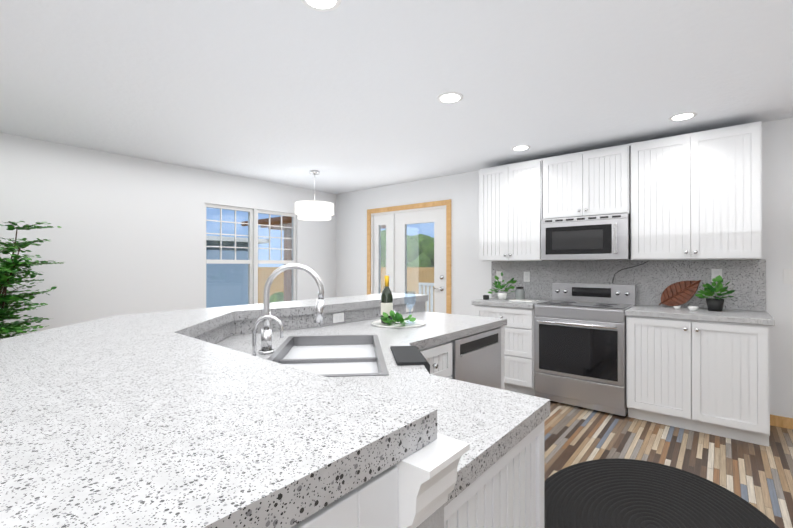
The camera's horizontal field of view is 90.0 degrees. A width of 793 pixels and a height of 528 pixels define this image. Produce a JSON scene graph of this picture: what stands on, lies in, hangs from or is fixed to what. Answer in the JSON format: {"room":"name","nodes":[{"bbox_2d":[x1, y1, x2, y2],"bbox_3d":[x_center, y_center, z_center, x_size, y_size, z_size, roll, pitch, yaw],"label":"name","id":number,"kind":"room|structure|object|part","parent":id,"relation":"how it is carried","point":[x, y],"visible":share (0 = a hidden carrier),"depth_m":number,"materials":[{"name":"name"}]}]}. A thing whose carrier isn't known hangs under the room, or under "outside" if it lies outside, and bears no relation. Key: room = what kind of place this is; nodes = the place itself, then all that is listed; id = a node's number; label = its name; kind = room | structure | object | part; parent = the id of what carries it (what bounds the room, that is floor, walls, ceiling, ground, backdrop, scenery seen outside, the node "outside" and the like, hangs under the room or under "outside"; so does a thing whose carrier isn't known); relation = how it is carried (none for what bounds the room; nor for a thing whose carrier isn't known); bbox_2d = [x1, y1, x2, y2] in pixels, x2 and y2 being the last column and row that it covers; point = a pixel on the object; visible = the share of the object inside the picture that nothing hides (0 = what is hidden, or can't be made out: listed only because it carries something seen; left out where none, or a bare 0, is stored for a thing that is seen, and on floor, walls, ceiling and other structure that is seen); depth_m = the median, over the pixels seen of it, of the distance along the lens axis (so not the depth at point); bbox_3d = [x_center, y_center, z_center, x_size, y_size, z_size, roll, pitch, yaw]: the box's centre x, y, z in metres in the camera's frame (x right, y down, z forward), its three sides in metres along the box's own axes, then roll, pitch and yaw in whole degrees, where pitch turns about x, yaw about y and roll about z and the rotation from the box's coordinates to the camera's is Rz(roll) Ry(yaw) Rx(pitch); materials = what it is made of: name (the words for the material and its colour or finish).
{"room":"kitchen","nodes":[
{"label":"kitchen","id":0,"kind":"room"},
{"bbox_2d":[0,132,335,338],"bbox_3d":[-3.206,0.075,3.871,0.120,2.450,7.100,0,0,39],"label":"wall","id":1,"kind":"structure","parent":0,"point":[127,237],"depth_m":4.14,"materials":[{"name":"white paint"}]},
{"bbox_2d":[204,203,295,307],"bbox_3d":[-1.946,-0.014,5.392,0.138,1.460,1.410,0,0,39],"label":"window frames","id":2,"kind":"structure","parent":1,"relation":"in","point":[252,261],"depth_m":5.35,"materials":[{"name":"white"}]},
{"bbox_2d":[252,263,331,355],"bbox_3d":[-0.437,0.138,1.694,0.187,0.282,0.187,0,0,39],"label":"faucet","id":3,"kind":"object","parent":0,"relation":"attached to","point":[285,313],"depth_m":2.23,"materials":[{"name":"white metal"}]},
{"bbox_2d":[0,0,792,193],"bbox_3d":[-0.049,-1.209,1.284,8.290,0.100,7.100,0,0,39],"label":"ceiling","id":4,"kind":"structure","parent":0,"point":[343,96],"depth_m":2.48,"materials":[{"name":"white paint"}]},
{"bbox_2d":[295,170,333,220],"bbox_3d":[-1.011,-0.849,4.893,0.476,0.592,0.476,0,0,39],"label":"pendant light","id":5,"kind":"object","parent":4,"relation":"hanging from","point":[313,210],"visible":1,"depth_m":4.72,"materials":[{"name":"white fabric"}]},
{"bbox_2d":[301,0,340,11],"bbox_3d":[-0.330,-1.154,1.722,0.179,0.006,0.179,0,0,33],"label":"recessed light","id":6,"kind":"object","parent":4,"relation":"in","point":[323,5],"depth_m":1.76,"materials":[{"name":"white plastic"}]},
{"bbox_2d":[437,92,462,103],"bbox_3d":[0.372,-1.150,2.750,0.179,0.006,0.179,0,0,33],"label":"recessed light","id":7,"kind":"object","parent":4,"relation":"in","point":[451,98],"depth_m":2.74,"materials":[{"name":"white plastic"}]},
{"bbox_2d":[511,145,529,150],"bbox_3d":[1.230,-1.146,3.921,0.179,0.006,0.179,0,0,15],"label":"recessed light","id":8,"kind":"object","parent":4,"relation":"in","point":[522,147],"depth_m":3.92,"materials":[{"name":"white plastic"}]},
{"bbox_2d":[669,112,696,120],"bbox_3d":[2.235,-1.149,3.096,0.179,0.006,0.179,0,0,15],"label":"recessed light","id":9,"kind":"object","parent":4,"relation":"in","point":[687,115],"depth_m":3.08,"materials":[{"name":"white plastic"}]},
{"bbox_2d":[336,118,792,417],"bbox_3d":[2.212,0.076,3.939,8.170,2.450,0.120,0,0,39],"label":"wall","id":10,"kind":"structure","parent":0,"point":[470,276],"depth_m":4.87,"materials":[{"name":"white paint"}]},
{"bbox_2d":[367,199,450,313],"bbox_3d":[0.164,0.239,5.604,1.480,2.135,0.143,0,0,39],"label":"door frame","id":11,"kind":"structure","parent":10,"relation":"attached to","point":[395,223],"depth_m":5.63,"materials":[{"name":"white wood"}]},
{"bbox_3d":[0.136,0.222,5.633,1.010,1.610,0.004,0,0,39],"label":"french door glass","id":12,"kind":"part","parent":11,"relation":"part of","materials":[{"name":"clear glass"}]},
{"bbox_2d":[479,159,543,260],"bbox_3d":[1.305,-0.555,4.385,0.705,1.045,0.339,0,0,39],"label":"upper cabinet","id":13,"kind":"object","parent":10,"relation":"attached to","point":[511,196],"depth_m":4.24,"materials":[{"name":"white wood"}]},
{"bbox_2d":[536,205,631,260],"bbox_3d":[1.865,-0.275,3.879,0.778,0.472,0.412,0,0,39],"label":"microwave","id":14,"kind":"object","parent":10,"relation":"attached to","point":[597,232],"depth_m":3.74,"materials":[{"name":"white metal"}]},
{"bbox_2d":[540,143,631,208],"bbox_3d":[1.882,-0.764,3.912,0.770,0.630,0.339,0,0,39],"label":"upper cabinet","id":15,"kind":"object","parent":10,"relation":"attached to","point":[603,176],"depth_m":3.75,"materials":[{"name":"white wood"}]},
{"bbox_2d":[496,269,721,281],"bbox_3d":[1.975,0.121,4.029,2.062,0.156,0.008,0,0,39],"label":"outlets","id":16,"kind":"structure","parent":10,"relation":"attached to","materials":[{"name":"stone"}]},
{"bbox_2d":[491,260,765,310],"bbox_3d":[2.064,-0.032,3.971,2.400,0.835,0.014,0,0,39],"label":"backsplash","id":17,"kind":"structure","parent":10,"relation":"attached to","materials":[{"name":"stone"}]},
{"bbox_2d":[632,121,763,260],"bbox_3d":[2.522,-0.559,3.386,0.866,1.045,0.339,0,0,39],"label":"upper cabinet","id":18,"kind":"object","parent":10,"relation":"attached to","point":[661,214],"depth_m":3.22,"materials":[{"name":"white wood"}]},
{"bbox_2d":[770,414,792,429],"bbox_3d":[3.098,1.255,3.122,0.270,0.085,0.012,0,0,39],"label":"baseboard","id":19,"kind":"structure","parent":10,"relation":"attached to","point":[781,421],"depth_m":3.14,"materials":[{"name":"brown wood"}]},
{"bbox_2d":[544,401,792,527],"bbox_3d":[-0.049,1.341,1.275,8.290,0.100,7.100,0,0,39],"label":"floor","id":20,"kind":"structure","parent":0,"point":[759,477],"depth_m":2.74,"materials":[{"name":"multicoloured wood"}]},
{"bbox_2d":[0,221,62,338],"bbox_3d":[-3.060,0.476,2.917,0.910,1.641,0.989,0,0,39],"label":"plant","id":21,"kind":"object","parent":20,"relation":"on","point":[8,270],"visible":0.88,"depth_m":3.06,"materials":[{"name":"green plant"}]},
{"bbox_2d":[268,391,549,527],"bbox_3d":[0.080,0.795,1.655,1.250,0.996,2.653,0,0,39],"label":"base cabinet","id":22,"kind":"object","parent":20,"relation":"on","point":[484,469],"depth_m":0.75,"materials":[{"name":"white"}]},
{"bbox_2d":[0,293,506,527],"bbox_3d":[-0.164,0.336,1.878,1.900,0.174,2.670,0,0,39],"label":"countertop","id":23,"kind":"structure","parent":22,"relation":"on","point":[213,417],"depth_m":0.68,"materials":[{"name":"white stone"}]},
{"bbox_2d":[267,335,388,376],"bbox_3d":[-0.293,0.477,1.707,0.877,0.203,0.877,0,0,39],"label":"sink","id":24,"kind":"object","parent":23,"relation":"in","point":[324,355],"depth_m":1.81,"materials":[{"name":"silver metal"}]},
{"bbox_2d":[371,275,425,327],"bbox_3d":[0.011,0.227,2.510,0.350,0.308,0.350,0,0,39],"label":"decorative tray","id":25,"kind":"object","parent":23,"relation":"on","point":[390,318],"visible":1,"depth_m":2.49,"materials":[{"name":"white ceramic"}]},
{"bbox_2d":[390,346,429,373],"bbox_3d":[0.049,0.482,1.627,0.300,0.232,0.300,0,0,39],"label":"towel","id":26,"kind":"object","parent":23,"relation":"on","point":[405,357],"depth_m":1.54,"materials":[{"name":"grey fabric"}]},
{"bbox_2d":[451,328,500,388],"bbox_3d":[0.495,0.848,2.470,0.095,0.835,0.595,0,0,39],"label":"dishwasher","id":27,"kind":"object","parent":22,"relation":"in","point":[476,356],"depth_m":2.43,"materials":[{"name":"silver metal"}]},
{"bbox_2d":[475,305,534,395],"bbox_3d":[1.263,0.867,4.233,0.624,0.870,0.619,0,0,39],"label":"base cabinet","id":28,"kind":"object","parent":20,"relation":"on","point":[519,373],"depth_m":3.91,"materials":[{"name":"white wood"}]},
{"bbox_3d":[1.254,0.867,4.223,0.625,0.870,0.645,0,0,39],"label":"drawer","id":29,"kind":"part","parent":28,"relation":"part of","materials":[{"name":"white wood"}]},
{"bbox_2d":[472,297,545,308],"bbox_3d":[1.249,0.409,4.239,0.658,0.043,0.630,0,0,39],"label":"countertop","id":30,"kind":"structure","parent":28,"relation":"on","point":[492,301],"depth_m":4.10,"materials":[{"name":"grey stone"}]},
{"bbox_2d":[483,272,538,301],"bbox_3d":[1.221,0.235,4.232,0.535,0.305,0.313,0,0,39],"label":"potted plant","id":31,"kind":"object","parent":30,"relation":"on","point":[519,294],"visible":1,"depth_m":4.26,"materials":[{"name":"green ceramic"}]},
{"bbox_2d":[534,283,636,415],"bbox_3d":[1.781,0.750,3.758,0.760,1.100,0.662,0,0,39],"label":"range","id":32,"kind":"object","parent":20,"relation":"on","point":[579,345],"visible":0.98,"depth_m":3.56,"materials":[{"name":"silver metal"}]},
{"bbox_2d":[544,458,778,527],"bbox_3d":[1.244,1.287,1.928,1.120,0.012,1.560,0,0,39],"label":"oval rug","id":33,"kind":"object","parent":20,"relation":"on","point":[616,493],"visible":0.92,"depth_m":2.15,"materials":[{"name":"black fabric"}]},
{"bbox_2d":[625,313,771,446],"bbox_3d":[2.445,0.863,3.263,0.876,0.870,0.619,0,0,39],"label":"base cabinet","id":34,"kind":"object","parent":20,"relation":"on","point":[697,374],"depth_m":2.99,"materials":[{"name":"white wood"}]},
{"bbox_3d":[2.437,0.863,3.252,0.875,0.870,0.645,0,0,39],"label":"door","id":35,"kind":"part","parent":34,"relation":"part of","materials":[{"name":"white wood"}]},
{"bbox_2d":[625,305,774,324],"bbox_3d":[2.450,0.406,3.253,0.905,0.043,0.630,0,0,39],"label":"countertop","id":36,"kind":"structure","parent":34,"relation":"on","point":[761,315],"depth_m":3.14,"materials":[{"name":"grey stone"}]},
{"bbox_2d":[659,275,734,311],"bbox_3d":[2.522,0.237,3.362,0.530,0.294,0.301,0,0,39],"label":"potted plant","id":37,"kind":"object","parent":36,"relation":"on","point":[675,295],"visible":1,"depth_m":3.43,"materials":[{"name":"green plant"}]},
{"label":"outside","id":38,"kind":"structure","parent":0,"visible":0},
{"bbox_3d":[2.406,1.962,13.838,75.000,0.050,75.000,0,0,39],"label":"ground","id":39,"kind":"structure","parent":38,"visible":0},
{"bbox_2d":[206,235,268,307],"bbox_3d":[-5.591,0.648,10.090,3.800,2.550,2.850,0,0,39],"label":"shed","id":40,"kind":"object","parent":39,"relation":"on","point":[222,280],"depth_m":9.34,"materials":[{"name":"blue"}]},
{"bbox_2d":[241,216,385,300],"bbox_3d":[-1.826,0.471,9.555,2.300,2.900,3.000,0,0,39],"label":"pergola","id":41,"kind":"object","parent":39,"relation":"on","point":[287,279],"depth_m":8.53,"materials":[{"name":"brown wood"}]},
{"bbox_2d":[258,267,433,311],"bbox_3d":[-1.575,0.995,4.961,22.115,1.820,18.220,0,0,39],"label":"fence","id":42,"kind":"object","parent":39,"relation":"on","point":[424,273],"depth_m":15.04,"materials":[{"name":"brown wood"}]},
{"bbox_2d":[270,230,433,302],"bbox_3d":[-1.279,0.192,15.080,7.856,3.499,11.220,0,0,39],"label":"trees","id":43,"kind":"object","parent":39,"relation":"on","point":[419,241],"depth_m":16.28,"materials":[{"name":"green plant"}]},
{"bbox_2d":[418,282,433,311],"bbox_3d":[1.022,1.151,6.595,3.255,1.520,2.479,0,0,39],"label":"deck","id":44,"kind":"object","parent":39,"relation":"on","point":[426,288],"depth_m":8.35,"materials":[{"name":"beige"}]}
]}

